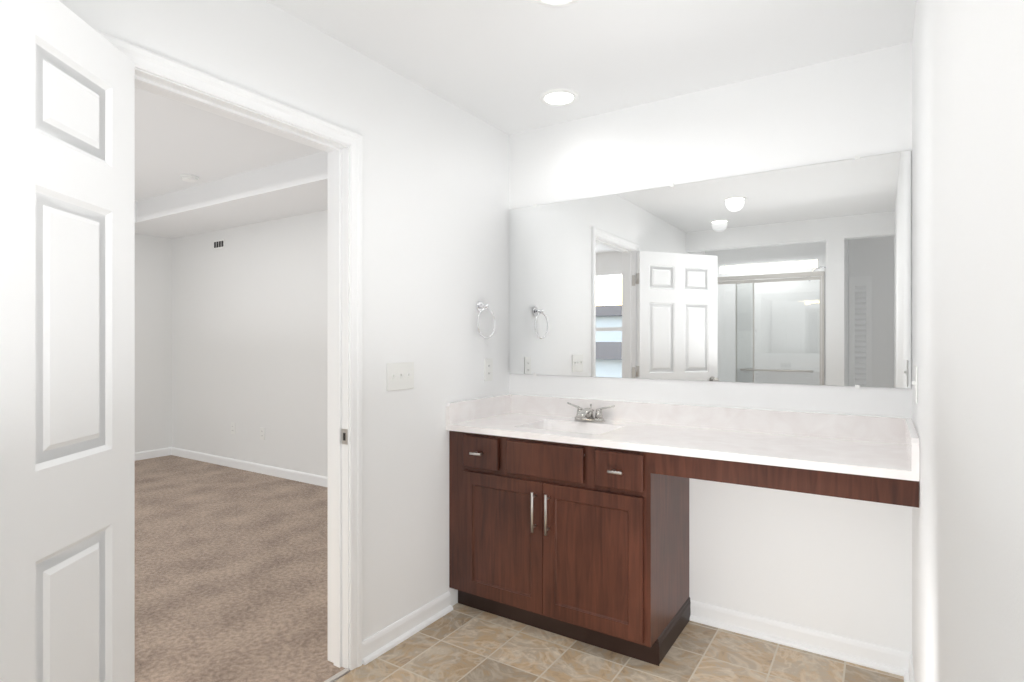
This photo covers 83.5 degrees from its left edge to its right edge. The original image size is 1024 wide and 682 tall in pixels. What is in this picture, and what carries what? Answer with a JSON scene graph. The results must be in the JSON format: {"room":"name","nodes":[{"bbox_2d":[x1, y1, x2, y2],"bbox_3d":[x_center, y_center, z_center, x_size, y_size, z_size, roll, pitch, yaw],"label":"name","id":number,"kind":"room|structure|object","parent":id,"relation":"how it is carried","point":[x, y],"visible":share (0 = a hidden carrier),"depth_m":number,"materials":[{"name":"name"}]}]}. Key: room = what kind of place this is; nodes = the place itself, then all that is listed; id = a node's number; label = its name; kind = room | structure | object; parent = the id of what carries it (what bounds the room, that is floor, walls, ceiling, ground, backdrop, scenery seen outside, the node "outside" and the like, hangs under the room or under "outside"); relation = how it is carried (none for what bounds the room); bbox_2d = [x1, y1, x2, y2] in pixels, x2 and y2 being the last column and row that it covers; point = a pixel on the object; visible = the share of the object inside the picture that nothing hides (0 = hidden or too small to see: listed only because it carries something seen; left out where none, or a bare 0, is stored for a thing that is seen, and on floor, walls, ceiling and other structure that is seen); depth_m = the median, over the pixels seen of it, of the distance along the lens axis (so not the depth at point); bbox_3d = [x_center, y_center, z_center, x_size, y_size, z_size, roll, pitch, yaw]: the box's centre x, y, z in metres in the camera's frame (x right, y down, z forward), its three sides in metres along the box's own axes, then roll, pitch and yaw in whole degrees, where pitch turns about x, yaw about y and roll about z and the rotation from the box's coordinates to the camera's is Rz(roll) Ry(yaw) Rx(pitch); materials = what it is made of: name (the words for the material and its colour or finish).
{"room":"bathroom","nodes":[
{"label":"bathroom","id":0,"kind":"room"},
{"bbox_2d":[135,234,171,451],"bbox_3d":[-5.253,-0.113,4.385,0.120,2.800,5.040,0,0,33],"label":"wall","id":1,"kind":"structure","parent":0,"point":[153,342],"depth_m":6.31,"materials":[{"name":"white paint"}]},
{"bbox_2d":[135,447,170,460],"bbox_3d":[-5.165,1.240,4.400,0.012,0.087,4.920,0,0,33],"label":"baseboard","id":2,"kind":"structure","parent":1,"relation":"attached to","point":[155,453],"depth_m":6.29,"materials":[{"name":"white wood"}]},
{"bbox_2d":[135,87,327,238],"bbox_3d":[-3.128,-1.333,3.086,4.860,0.360,4.920,0,0,33],"label":"ceiling","id":3,"kind":"structure","parent":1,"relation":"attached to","point":[246,174],"depth_m":4.42,"materials":[{"name":"white paint"}]},
{"bbox_2d":[180,174,198,182],"bbox_3d":[-2.657,-1.336,4.722,0.140,0.033,0.140,0,0,33],"label":"smoke detector","id":4,"kind":"object","parent":3,"relation":"attached to","point":[189,178],"visible":1,"depth_m":4.68,"materials":[{"name":"white plastic"}]},
{"bbox_2d":[135,455,344,681],"bbox_3d":[-3.129,1.335,3.087,5.096,0.104,5.160,0,0,33],"label":"floor","id":5,"kind":"structure","parent":0,"point":[231,574],"depth_m":3.14,"materials":[{"name":"beige carpet"}]},
{"bbox_2d":[172,210,327,476],"bbox_3d":[-1.813,-0.113,5.237,4.980,2.800,0.120,0,0,33],"label":"wall","id":6,"kind":"structure","parent":0,"point":[249,330],"depth_m":5.62,"materials":[{"name":"white paint"}]},
{"bbox_2d":[213,239,224,248],"bbox_3d":[-3.042,-1.003,5.952,0.200,0.090,0.008,0,0,33],"label":"air vent","id":7,"kind":"object","parent":6,"relation":"in","point":[218,244],"visible":1,"depth_m":5.94,"materials":[{"name":"white plastic"}]},
{"bbox_2d":[231,422,234,433],"bbox_3d":[-2.831,0.887,5.817,0.072,0.116,0.007,0,0,33],"label":"outlet","id":8,"kind":"object","parent":6,"relation":"attached to","point":[232,428],"visible":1,"depth_m":5.82,"materials":[{"name":"white plastic"}]},
{"bbox_2d":[171,447,327,486],"bbox_3d":[-1.786,1.240,5.141,4.830,0.087,0.012,0,0,33],"label":"baseboard","id":9,"kind":"structure","parent":6,"relation":"attached to","point":[314,479],"depth_m":5.61,"materials":[{"name":"white wood"}]},
{"bbox_2d":[260,427,264,439],"bbox_3d":[-2.419,0.897,5.551,0.072,0.116,0.007,0,0,33],"label":"outlet","id":10,"kind":"object","parent":6,"relation":"attached to","point":[262,433],"visible":1,"depth_m":5.54,"materials":[{"name":"white plastic"}]},
{"bbox_2d":[59,0,508,640],"bbox_3d":[-1.035,-0.113,1.738,0.120,2.800,5.160,0,0,33],"label":"wall","id":11,"kind":"structure","parent":0,"point":[435,218],"depth_m":2.48,"materials":[{"name":"white paint"}]},
{"bbox_2d":[94,29,361,670],"bbox_3d":[-0.853,0.234,1.892,0.018,2.107,0.937,0,0,33],"label":"door frame","id":12,"kind":"structure","parent":11,"relation":"attached to","point":[143,59],"depth_m":2.24,"materials":[{"name":"white wood"}]},
{"bbox_2d":[135,68,348,668],"bbox_3d":[-0.911,0.256,1.930,0.120,2.063,0.849,0,0,33],"label":"door jamb","id":13,"kind":"structure","parent":11,"relation":"in","point":[338,404],"depth_m":2.25,"materials":[{"name":"white wood"}]},
{"bbox_2d":[0,0,134,681],"bbox_3d":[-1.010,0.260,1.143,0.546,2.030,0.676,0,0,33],"label":"bedroom door","id":14,"kind":"structure","parent":13,"relation":"attached to","point":[67,344],"depth_m":1.30,"materials":[{"name":"white painted wood"}]},
{"bbox_2d":[324,668,349,681],"bbox_3d":[-0.863,1.283,1.899,0.030,0.008,0.813,0,0,33],"label":"trim","id":15,"kind":"structure","parent":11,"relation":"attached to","point":[340,674],"depth_m":2.19,"materials":[{"name":"silver metal"}]},
{"bbox_2d":[387,362,413,390],"bbox_3d":[-0.478,0.152,2.477,0.014,0.118,0.165,0,0,33],"label":"switch plate","id":16,"kind":"object","parent":11,"relation":"attached to","point":[400,376],"visible":1,"depth_m":2.48,"materials":[{"name":"white plastic"}]},
{"bbox_2d":[362,591,452,664],"bbox_3d":[-0.444,1.246,2.518,0.028,0.083,0.558,0,0,33],"label":"baseboard","id":17,"kind":"structure","parent":11,"relation":"attached to","point":[389,637],"depth_m":2.48,"materials":[{"name":"white wood"}]},
{"bbox_2d":[446,394,509,421],"bbox_3d":[-0.162,0.347,2.958,0.020,0.100,0.538,0,0,33],"label":"backsplash","id":18,"kind":"structure","parent":11,"relation":"attached to","point":[462,411],"depth_m":2.92,"materials":[{"name":"white stone"}]},
{"bbox_2d":[476,302,494,338],"bbox_3d":[-0.145,-0.108,2.949,0.061,0.192,0.159,0,0,33],"label":"towel ring","id":19,"kind":"object","parent":11,"relation":"attached to","point":[480,307],"visible":1,"depth_m":2.94,"materials":[{"name":"silver metal"}]},
{"bbox_2d":[484,358,492,380],"bbox_3d":[-0.124,0.152,3.033,0.007,0.118,0.072,0,0,33],"label":"outlet","id":20,"kind":"object","parent":11,"relation":"attached to","point":[488,369],"visible":1,"depth_m":3.03,"materials":[{"name":"white plastic"}]},
{"bbox_2d":[266,0,915,134],"bbox_3d":[-0.388,-1.333,0.922,1.850,0.360,4.250,0,0,33],"label":"ceiling","id":21,"kind":"structure","parent":0,"point":[503,65],"depth_m":2.21,"materials":[{"name":"white paint"}]},
{"bbox_2d":[534,0,577,6],"bbox_3d":[0.150,-1.148,1.881,0.186,0.008,0.186,0,0,33],"label":"recessed light","id":22,"kind":"object","parent":21,"relation":"in","point":[555,3],"visible":1,"depth_m":1.95,"materials":[{"name":"white glass"}]},
{"bbox_2d":[540,89,578,105],"bbox_3d":[0.223,-1.148,2.711,0.186,0.008,0.186,0,0,33],"label":"recessed light","id":23,"kind":"object","parent":21,"relation":"in","point":[558,97],"visible":1,"depth_m":2.70,"materials":[{"name":"white glass"}]},
{"bbox_2d":[334,603,903,681],"bbox_3d":[-0.340,1.337,0.891,1.974,0.100,4.490,0,0,33],"label":"floor","id":24,"kind":"structure","parent":0,"point":[461,643],"depth_m":2.31,"materials":[{"name":"tile"}]},
{"bbox_2d":[446,422,919,665],"bbox_3d":[0.602,0.857,2.459,1.846,0.860,0.588,0,0,33],"label":"bathroom vanity","id":25,"kind":"object","parent":24,"relation":"on","point":[562,522],"depth_m":2.40,"materials":[{"name":"brown wood"}]},
{"bbox_2d":[446,414,919,477],"bbox_3d":[0.610,0.412,2.472,1.846,0.029,0.558,0,0,33],"label":"countertop","id":26,"kind":"structure","parent":25,"relation":"on","point":[800,449],"depth_m":2.23,"materials":[{"name":"white stone"}]},
{"bbox_2d":[567,402,614,421],"bbox_3d":[0.360,0.355,2.813,0.261,0.083,0.142,0,0,33],"label":"faucet","id":27,"kind":"object","parent":26,"relation":"on","point":[585,414],"visible":1,"depth_m":2.81,"materials":[{"name":"silver metal"}]},
{"bbox_2d":[509,42,911,653],"bbox_3d":[0.795,-0.113,2.759,2.090,2.800,0.120,0,0,33],"label":"wall","id":28,"kind":"structure","parent":0,"point":[838,566],"depth_m":2.48,"materials":[{"name":"white paint"}]},
{"bbox_2d":[510,394,905,441],"bbox_3d":[0.756,0.347,2.698,1.846,0.100,0.020,0,0,33],"label":"backsplash","id":29,"kind":"structure","parent":28,"relation":"attached to","point":[865,428],"depth_m":2.55,"materials":[{"name":"white stone"}]},
{"bbox_2d":[509,150,910,388],"bbox_3d":[0.759,-0.276,2.703,1.842,0.935,0.008,0,0,33],"label":"mirror","id":30,"kind":"object","parent":28,"relation":"attached to","point":[799,275],"visible":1,"depth_m":2.57,"materials":[{"name":"clear glass"}]},
{"bbox_2d":[690,600,898,674],"bbox_3d":[1.156,1.246,2.438,0.797,0.083,0.028,0,0,33],"label":"baseboard","id":31,"kind":"structure","parent":28,"relation":"attached to","point":[861,653],"depth_m":2.41,"materials":[{"name":"white wood"}]},
{"bbox_2d":[912,0,1023,681],"bbox_3d":[0.407,-0.113,0.338,0.120,2.800,4.370,0,0,33],"label":"wall","id":32,"kind":"structure","parent":0,"point":[968,309],"depth_m":0.78,"materials":[{"name":"white paint"}]},
{"bbox_2d":[898,651,914,681],"bbox_3d":[0.838,1.246,1.143,0.028,0.083,2.550,0,0,33],"label":"baseboard","id":33,"kind":"structure","parent":32,"relation":"attached to","point":[905,668],"depth_m":2.21,"materials":[{"name":"white wood"}]},
{"bbox_2d":[906,418,919,469],"bbox_3d":[1.372,0.347,1.969,0.020,0.100,0.538,0,0,33],"label":"backsplash","id":34,"kind":"structure","parent":32,"relation":"attached to","point":[912,440],"depth_m":1.76,"materials":[{"name":"white stone"}]},
{"bbox_2d":[912,366,917,402],"bbox_3d":[1.317,0.142,1.875,0.014,0.118,0.072,0,0,33],"label":"switch plate","id":35,"kind":"object","parent":32,"relation":"attached to","point":[915,382],"visible":1,"depth_m":1.84,"materials":[{"name":"white plastic"}]}
]}

